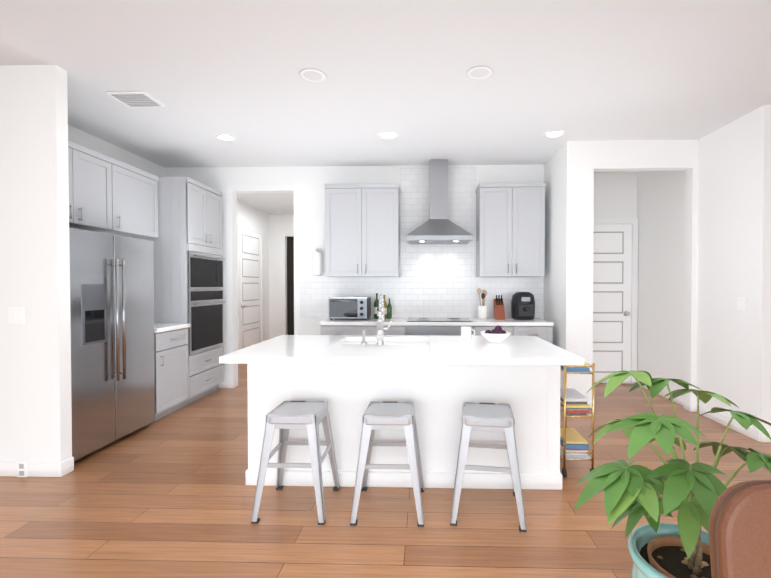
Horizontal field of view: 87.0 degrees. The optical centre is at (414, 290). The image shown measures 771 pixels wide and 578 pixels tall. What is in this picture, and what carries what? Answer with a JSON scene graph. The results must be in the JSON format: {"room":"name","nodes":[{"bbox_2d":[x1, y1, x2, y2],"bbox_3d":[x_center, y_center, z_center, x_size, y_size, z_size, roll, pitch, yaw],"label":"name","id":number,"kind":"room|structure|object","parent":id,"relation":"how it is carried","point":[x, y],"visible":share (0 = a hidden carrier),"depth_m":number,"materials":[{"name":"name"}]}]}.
{"room":"kitchen","nodes":[
{"label":"kitchen","id":0,"kind":"room"},
{"bbox_2d":[48,65,71,461],"bbox_3d":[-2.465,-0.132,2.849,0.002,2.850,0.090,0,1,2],"label":"wall","id":1,"kind":"structure","parent":0,"point":[61,131],"depth_m":2.83,"materials":[{"name":"white paint"}]},
{"bbox_2d":[8,308,24,323],"bbox_3d":[-2.767,0.173,2.812,0.115,0.116,0.008,0,1,2],"label":"light switch","id":2,"kind":"object","parent":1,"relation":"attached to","point":[16,315],"visible":1,"depth_m":2.81,"materials":[{"name":"white plastic"}]},
{"bbox_2d":[17,461,26,476],"bbox_3d":[-2.727,1.242,2.812,0.070,0.116,0.008,0,1,2],"label":"outlet","id":3,"kind":"object","parent":1,"relation":"attached to","point":[21,468],"visible":0.98,"depth_m":2.81,"materials":[{"name":"white plastic"}]},
{"bbox_2d":[0,457,71,476],"bbox_3d":[-4.738,1.242,2.889,4.575,0.100,0.030,0,1,2],"label":"baseboard","id":4,"kind":"structure","parent":1,"relation":"attached to","point":[50,469],"depth_m":2.82,"materials":[{"name":"white paint"}]},
{"bbox_2d":[0,93,163,456],"bbox_3d":[-3.270,-0.177,5.893,0.120,2.850,5.950,0,1,2],"label":"wall","id":5,"kind":"structure","parent":0,"point":[27,375],"depth_m":2.81,"materials":[{"name":"white paint"}]},
{"bbox_2d":[68,140,119,231],"bbox_3d":[-3.034,-0.885,3.347,0.487,0.660,0.886,0,1,2],"label":"upper cabinet","id":6,"kind":"object","parent":5,"relation":"attached to","point":[109,195],"depth_m":3.53,"materials":[{"name":"grey paint"}]},
{"bbox_2d":[101,161,158,237],"bbox_3d":[-3.015,-0.895,4.023,0.487,0.660,0.702,0,1,2],"label":"upper cabinet","id":7,"kind":"object","parent":5,"relation":"attached to","point":[138,187],"depth_m":4.08,"materials":[{"name":"grey paint"}]},
{"bbox_2d":[164,164,543,387],"bbox_3d":[-0.648,-0.167,5.228,5.120,2.850,0.150,0,1,2],"label":"wall","id":8,"kind":"structure","parent":0,"point":[435,280],"depth_m":5.16,"materials":[{"name":"white paint"}]},
{"bbox_2d":[237,222,263,349],"bbox_3d":[-3.098,0.001,7.721,0.114,2.439,1.100,0,1,2],"label":"hall door","id":9,"kind":"structure","parent":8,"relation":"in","point":[250,281],"depth_m":7.65,"materials":[{"name":"white wood"}]},
{"bbox_2d":[227,185,299,387],"bbox_3d":[-1.941,-0.047,5.205,0.935,2.610,0.012,0,1,2],"label":"door frame","id":10,"kind":"structure","parent":8,"relation":"attached to","point":[295,188],"depth_m":5.19,"materials":[{"name":"white paint"}]},
{"bbox_2d":[312,248,321,275],"bbox_3d":[-1.221,-0.366,5.106,0.120,0.350,0.140,0,1,2],"label":"paper towel holder","id":11,"kind":"object","parent":8,"relation":"attached to","point":[317,261],"visible":1,"depth_m":5.05,"materials":[{"name":"silver metal"}]},
{"bbox_2d":[325,183,400,276],"bbox_3d":[-0.624,-0.726,4.978,0.890,1.105,0.353,0,1,2],"label":"upper cabinet","id":12,"kind":"object","parent":8,"relation":"attached to","point":[362,230],"visible":1,"depth_m":4.84,"materials":[{"name":"grey paint"}]},
{"bbox_2d":[406,160,472,243],"bbox_3d":[0.293,-1.082,4.878,0.760,1.004,0.490,0,1,2],"label":"range hood","id":13,"kind":"object","parent":8,"relation":"attached to","point":[438,227],"visible":0.98,"depth_m":4.88,"materials":[{"name":"silver metal"}]},
{"bbox_2d":[476,182,545,276],"bbox_3d":[1.160,-0.726,4.927,0.780,1.105,0.353,0,1,2],"label":"upper cabinet","id":14,"kind":"object","parent":8,"relation":"attached to","point":[510,229],"visible":1,"depth_m":4.79,"materials":[{"name":"grey paint"}]},
{"bbox_2d":[0,364,770,577],"bbox_3d":[-0.014,1.317,3.227,14.000,0.060,14.500,0,1,2],"label":"floor","id":15,"kind":"structure","parent":0,"point":[171,495],"depth_m":2.32,"materials":[{"name":"brown wood"}]},
{"bbox_2d":[69,227,154,460],"bbox_3d":[-2.830,0.410,3.388,0.841,1.750,0.910,0,1,2],"label":"refrigerator","id":16,"kind":"object","parent":15,"relation":"on","point":[112,338],"visible":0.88,"depth_m":3.28,"materials":[{"name":"silver metal"}]},
{"bbox_2d":[147,329,189,424],"bbox_3d":[-2.853,0.834,4.130,0.806,0.880,0.530,0,1,2],"label":"base cabinet","id":17,"kind":"object","parent":15,"relation":"on","point":[172,359],"depth_m":4.10,"materials":[{"name":"grey paint"}]},
{"bbox_2d":[154,325,189,332],"bbox_3d":[-2.843,0.374,4.121,0.826,0.040,0.533,0,1,2],"label":"countertop","id":18,"kind":"structure","parent":17,"relation":"on","point":[157,328],"depth_m":4.04,"materials":[{"name":"white stone"}]},
{"bbox_2d":[138,177,223,402],"bbox_3d":[-2.835,0.015,4.762,0.806,2.500,0.752,0,1,2],"label":"tall cabinet","id":19,"kind":"object","parent":15,"relation":"on","point":[190,210],"depth_m":4.38,"materials":[{"name":"grey paint"}]},
{"bbox_2d":[187,243,225,354],"bbox_3d":[-2.410,0.087,4.752,0.081,1.215,0.730,0,1,2],"label":"wall oven","id":20,"kind":"object","parent":19,"relation":"in","point":[205,313],"visible":1,"depth_m":4.67,"materials":[{"name":"silver metal"}]},
{"bbox_2d":[251,400,339,524],"bbox_3d":[-0.701,0.984,2.455,0.410,0.631,0.410,0,1,2],"label":"stool","id":21,"kind":"object","parent":15,"relation":"on","point":[284,416],"visible":1,"depth_m":2.31,"materials":[{"name":"metal"}]},
{"bbox_2d":[320,325,367,334],"bbox_3d":[-0.786,0.823,4.874,0.545,0.880,0.613,0,1,2],"label":"base cabinet","id":22,"kind":"object","parent":15,"relation":"on","point":[325,329],"depth_m":4.57,"materials":[{"name":"grey paint"}]},
{"bbox_2d":[350,401,423,526],"bbox_3d":[-0.146,0.984,2.440,0.410,0.631,0.410,0,1,2],"label":"stool","id":23,"kind":"object","parent":15,"relation":"on","point":[389,415],"visible":1,"depth_m":2.29,"materials":[{"name":"metal"}]},
{"bbox_2d":[368,325,407,334],"bbox_3d":[-0.362,0.823,4.862,0.533,0.880,0.613,0,1,2],"label":"base cabinet","id":24,"kind":"object","parent":15,"relation":"on","point":[372,329],"depth_m":4.55,"materials":[{"name":"grey paint"}]},
{"bbox_2d":[243,339,562,489],"bbox_3d":[-0.069,0.854,3.051,2.090,0.872,0.788,0,1,2],"label":"kitchen island","id":25,"kind":"object","parent":15,"relation":"on","point":[439,380],"depth_m":2.67,"materials":[{"name":"white paint"}]},
{"bbox_2d":[219,335,583,366],"bbox_3d":[-0.074,0.402,2.890,2.140,0.040,1.050,0,1,2],"label":"island countertop","id":26,"kind":"structure","parent":25,"relation":"on","point":[439,351],"depth_m":2.59,"materials":[{"name":"white stone"}]},
{"bbox_2d":[361,329,366,345],"bbox_3d":[-0.355,0.326,2.855,0.044,0.110,0.072,0,1,2],"label":"soap pump","id":27,"kind":"object","parent":26,"relation":"on","point":[363,342],"visible":1,"depth_m":2.83,"materials":[{"name":"silver metal"}]},
{"bbox_2d":[376,294,392,345],"bbox_3d":[-0.209,0.200,2.907,0.122,0.361,0.207,0,1,2],"label":"faucet","id":28,"kind":"object","parent":26,"relation":"on","point":[381,328],"visible":1,"depth_m":2.83,"materials":[{"name":"silver metal"}]},
{"bbox_2d":[461,326,474,339],"bbox_3d":[0.420,0.329,3.170,0.114,0.095,0.082,0,1,2],"label":"mug","id":29,"kind":"object","parent":26,"relation":"on","point":[466,333],"visible":1,"depth_m":3.14,"materials":[{"name":"white ceramic"}]},
{"bbox_2d":[480,325,510,342],"bbox_3d":[0.600,0.317,2.994,0.230,0.125,0.230,0,1,2],"label":"fruit bowl","id":30,"kind":"object","parent":26,"relation":"on","point":[497,334],"visible":1,"depth_m":2.94,"materials":[{"name":"white ceramic"}]},
{"bbox_2d":[408,325,479,335],"bbox_3d":[0.289,0.823,4.843,0.885,0.880,0.613,0,1,2],"label":"base cabinet","id":31,"kind":"object","parent":15,"relation":"on","point":[452,326],"depth_m":4.53,"materials":[{"name":"grey paint"}]},
{"bbox_2d":[320,317,553,324],"bbox_3d":[0.246,0.364,4.830,2.610,0.040,0.628,0,1,2],"label":"countertop","id":32,"kind":"structure","parent":31,"relation":"on","point":[370,321],"depth_m":4.55,"materials":[{"name":"white stone"}]},
{"bbox_2d":[328,296,370,319],"bbox_3d":[-0.777,0.205,4.888,0.460,0.272,0.368,0,1,2],"label":"toaster oven","id":33,"kind":"object","parent":32,"relation":"on","point":[349,307],"visible":1,"depth_m":4.74,"materials":[{"name":"silver metal"}]},
{"bbox_2d":[374,293,378,318],"bbox_3d":[-0.464,0.184,5.003,0.076,0.310,0.076,0,1,2],"label":"bottle","id":34,"kind":"object","parent":32,"relation":"on","point":[376,303],"visible":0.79,"depth_m":4.97,"materials":[{"name":"green glass"}]},
{"bbox_2d":[383,295,386,317],"bbox_3d":[-0.373,0.194,5.031,0.068,0.290,0.068,0,1,2],"label":"bottle","id":35,"kind":"object","parent":32,"relation":"on","point":[385,306],"visible":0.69,"depth_m":5.01,"materials":[{"name":"yellow glass"}]},
{"bbox_2d":[387,298,391,318],"bbox_3d":[-0.305,0.215,4.949,0.060,0.250,0.060,0,1,2],"label":"bottle","id":36,"kind":"object","parent":32,"relation":"on","point":[389,311],"visible":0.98,"depth_m":4.93,"materials":[{"name":"green glass"}]},
{"bbox_2d":[408,317,471,320],"bbox_3d":[0.291,0.339,4.825,0.740,0.010,0.520,0,1,2],"label":"cooktop","id":37,"kind":"object","parent":32,"relation":"in","point":[410,318],"depth_m":4.77,"materials":[{"name":"silver metal"}]},
{"bbox_2d":[477,288,487,318],"bbox_3d":[0.833,0.152,4.956,0.125,0.376,0.120,0,1,2],"label":"utensil crock","id":38,"kind":"object","parent":32,"relation":"on","point":[483,311],"visible":1,"depth_m":4.92,"materials":[{"name":"white ceramic"}]},
{"bbox_2d":[494,295,504,319],"bbox_3d":[1.034,0.196,4.926,0.110,0.289,0.190,0,1,2],"label":"knife block","id":39,"kind":"object","parent":32,"relation":"on","point":[499,311],"visible":1,"depth_m":4.89,"materials":[{"name":"brown wood"}]},
{"bbox_2d":[511,292,534,319],"bbox_3d":[1.313,0.176,4.863,0.280,0.330,0.340,0,1,2],"label":"air fryer","id":40,"kind":"object","parent":32,"relation":"on","point":[522,305],"visible":1,"depth_m":4.77,"materials":[{"name":"black plastic"}]},
{"bbox_2d":[450,402,525,531],"bbox_3d":[0.433,0.984,2.413,0.410,0.631,0.410,0,1,9],"label":"stool","id":41,"kind":"object","parent":15,"relation":"on","point":[481,416],"visible":0.98,"depth_m":2.27,"materials":[{"name":"metal"}]},
{"bbox_2d":[480,325,519,335],"bbox_3d":[0.920,0.824,4.826,0.492,0.880,0.613,0,1,2],"label":"base cabinet","id":42,"kind":"object","parent":15,"relation":"on","point":[514,329],"depth_m":4.51,"materials":[{"name":"grey paint"}]},
{"bbox_2d":[520,325,553,343],"bbox_3d":[1.301,0.824,4.815,0.500,0.880,0.613,0,1,2],"label":"base cabinet","id":43,"kind":"object","parent":15,"relation":"on","point":[545,332],"depth_m":4.51,"materials":[{"name":"grey paint"}]},
{"bbox_2d":[560,362,594,476],"bbox_3d":[1.147,0.891,3.077,0.215,0.795,0.604,0,1,2],"label":"bar cart","id":44,"kind":"object","parent":15,"relation":"on","point":[574,445],"visible":0.52,"depth_m":2.84,"materials":[{"name":"gold metal"}]},
{"bbox_2d":[574,370,770,577],"bbox_3d":[0.875,0.794,1.364,0.711,1.042,0.627,0,1,2],"label":"potted plant","id":45,"kind":"object","parent":15,"relation":"on","point":[658,549],"visible":0.98,"depth_m":1.28,"materials":[{"name":"green plant"}]},
{"bbox_2d":[708,480,770,577],"bbox_3d":[0.895,0.873,0.643,0.478,0.905,0.570,0,1,-2],"label":"leather chair","id":46,"kind":"object","parent":15,"relation":"on","point":[739,531],"visible":1,"depth_m":0.85,"materials":[{"name":"brown leather"}]},
{"bbox_2d":[0,0,770,214],"bbox_3d":[-0.014,-1.612,3.183,14.000,0.100,14.500,0,1,2],"label":"ceiling","id":47,"kind":"structure","parent":0,"point":[205,72],"depth_m":2.90,"materials":[{"name":"paint"}]},
{"bbox_2d":[105,91,165,106],"bbox_3d":[-2.262,-1.555,3.297,0.320,0.015,0.260,0,1,2],"label":"ceiling vent","id":48,"kind":"object","parent":47,"relation":"in","point":[137,99],"visible":0.98,"depth_m":3.27,"materials":[{"name":"white metal"}]},
{"bbox_2d":[216,134,235,140],"bbox_3d":[-1.938,-1.572,4.158,0.190,0.004,0.190,0,1,2],"label":"recessed light","id":49,"kind":"object","parent":47,"relation":"in","point":[223,137],"visible":1,"depth_m":4.15,"materials":[{"name":"white paint"}]},
{"bbox_2d":[299,69,326,82],"bbox_3d":[-0.732,-1.553,2.924,0.190,0.004,0.190,0,1,2],"label":"recessed light","id":50,"kind":"object","parent":47,"relation":"in","point":[313,75],"visible":1,"depth_m":2.92,"materials":[{"name":"white paint"}]},
{"bbox_2d":[379,133,396,139],"bbox_3d":[-0.268,-1.571,4.111,0.190,0.004,0.190,0,1,2],"label":"recessed light","id":51,"kind":"object","parent":47,"relation":"in","point":[388,136],"visible":1,"depth_m":4.12,"materials":[{"name":"white paint"}]},
{"bbox_2d":[467,66,492,79],"bbox_3d":[0.468,-1.553,2.890,0.190,0.004,0.190,0,1,2],"label":"recessed light","id":52,"kind":"object","parent":47,"relation":"in","point":[480,73],"visible":1,"depth_m":2.89,"materials":[{"name":"white paint"}]},
{"bbox_2d":[544,131,563,137],"bbox_3d":[1.401,-1.570,4.064,0.190,0.004,0.190,0,1,2],"label":"recessed light","id":53,"kind":"object","parent":47,"relation":"in","point":[553,134],"visible":1,"depth_m":4.07,"materials":[{"name":"white paint"}]},
{"bbox_2d":[544,149,559,346],"bbox_3d":[1.760,-0.160,4.755,0.280,2.850,0.660,0,1,2],"label":"wall","id":54,"kind":"structure","parent":0,"point":[552,166],"depth_m":4.71,"materials":[{"name":"white paint"}]},
{"bbox_2d":[560,140,695,411],"bbox_3d":[2.278,-0.154,4.321,1.340,2.850,0.120,0,1,2],"label":"wall","id":55,"kind":"structure","parent":0,"point":[662,195],"depth_m":4.37,"materials":[{"name":"white paint"}]},
{"bbox_2d":[593,218,637,383],"bbox_3d":[2.504,0.140,5.429,0.970,2.229,0.114,0,1,2],"label":"door","id":56,"kind":"structure","parent":55,"relation":"in","point":[615,278],"depth_m":5.43,"materials":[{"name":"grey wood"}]},
{"bbox_2d":[638,380,682,405],"bbox_3d":[2.977,1.212,4.937,0.015,0.100,1.110,0,1,2],"label":"baseboard","id":57,"kind":"structure","parent":55,"relation":"attached to","point":[679,400],"depth_m":4.72,"materials":[{"name":"white paint"}]},
{"bbox_2d":[692,112,751,418],"bbox_3d":[3.025,-0.158,4.570,0.140,2.850,2.040,0,1,2],"label":"wall","id":58,"kind":"structure","parent":0,"point":[700,209],"depth_m":3.87,"materials":[{"name":"white paint"}]},
{"bbox_2d":[695,402,755,437],"bbox_3d":[2.949,1.228,3.864,0.018,0.100,0.795,0,1,2],"label":"baseboard","id":59,"kind":"structure","parent":58,"relation":"attached to","point":[718,417],"depth_m":3.84,"materials":[{"name":"white paint"}]},
{"bbox_2d":[748,105,770,441],"bbox_3d":[4.969,-0.141,3.424,4.050,2.850,0.120,0,1,2],"label":"wall","id":60,"kind":"structure","parent":0,"point":[759,261],"depth_m":3.44,"materials":[{"name":"white paint"}]},
{"bbox_2d":[752,429,770,442],"bbox_3d":[4.959,1.235,3.380,4.065,0.100,0.018,0,1,2],"label":"baseboard","id":61,"kind":"structure","parent":60,"relation":"attached to","point":[756,436],"depth_m":3.43,"materials":[{"name":"white paint"}]}
]}

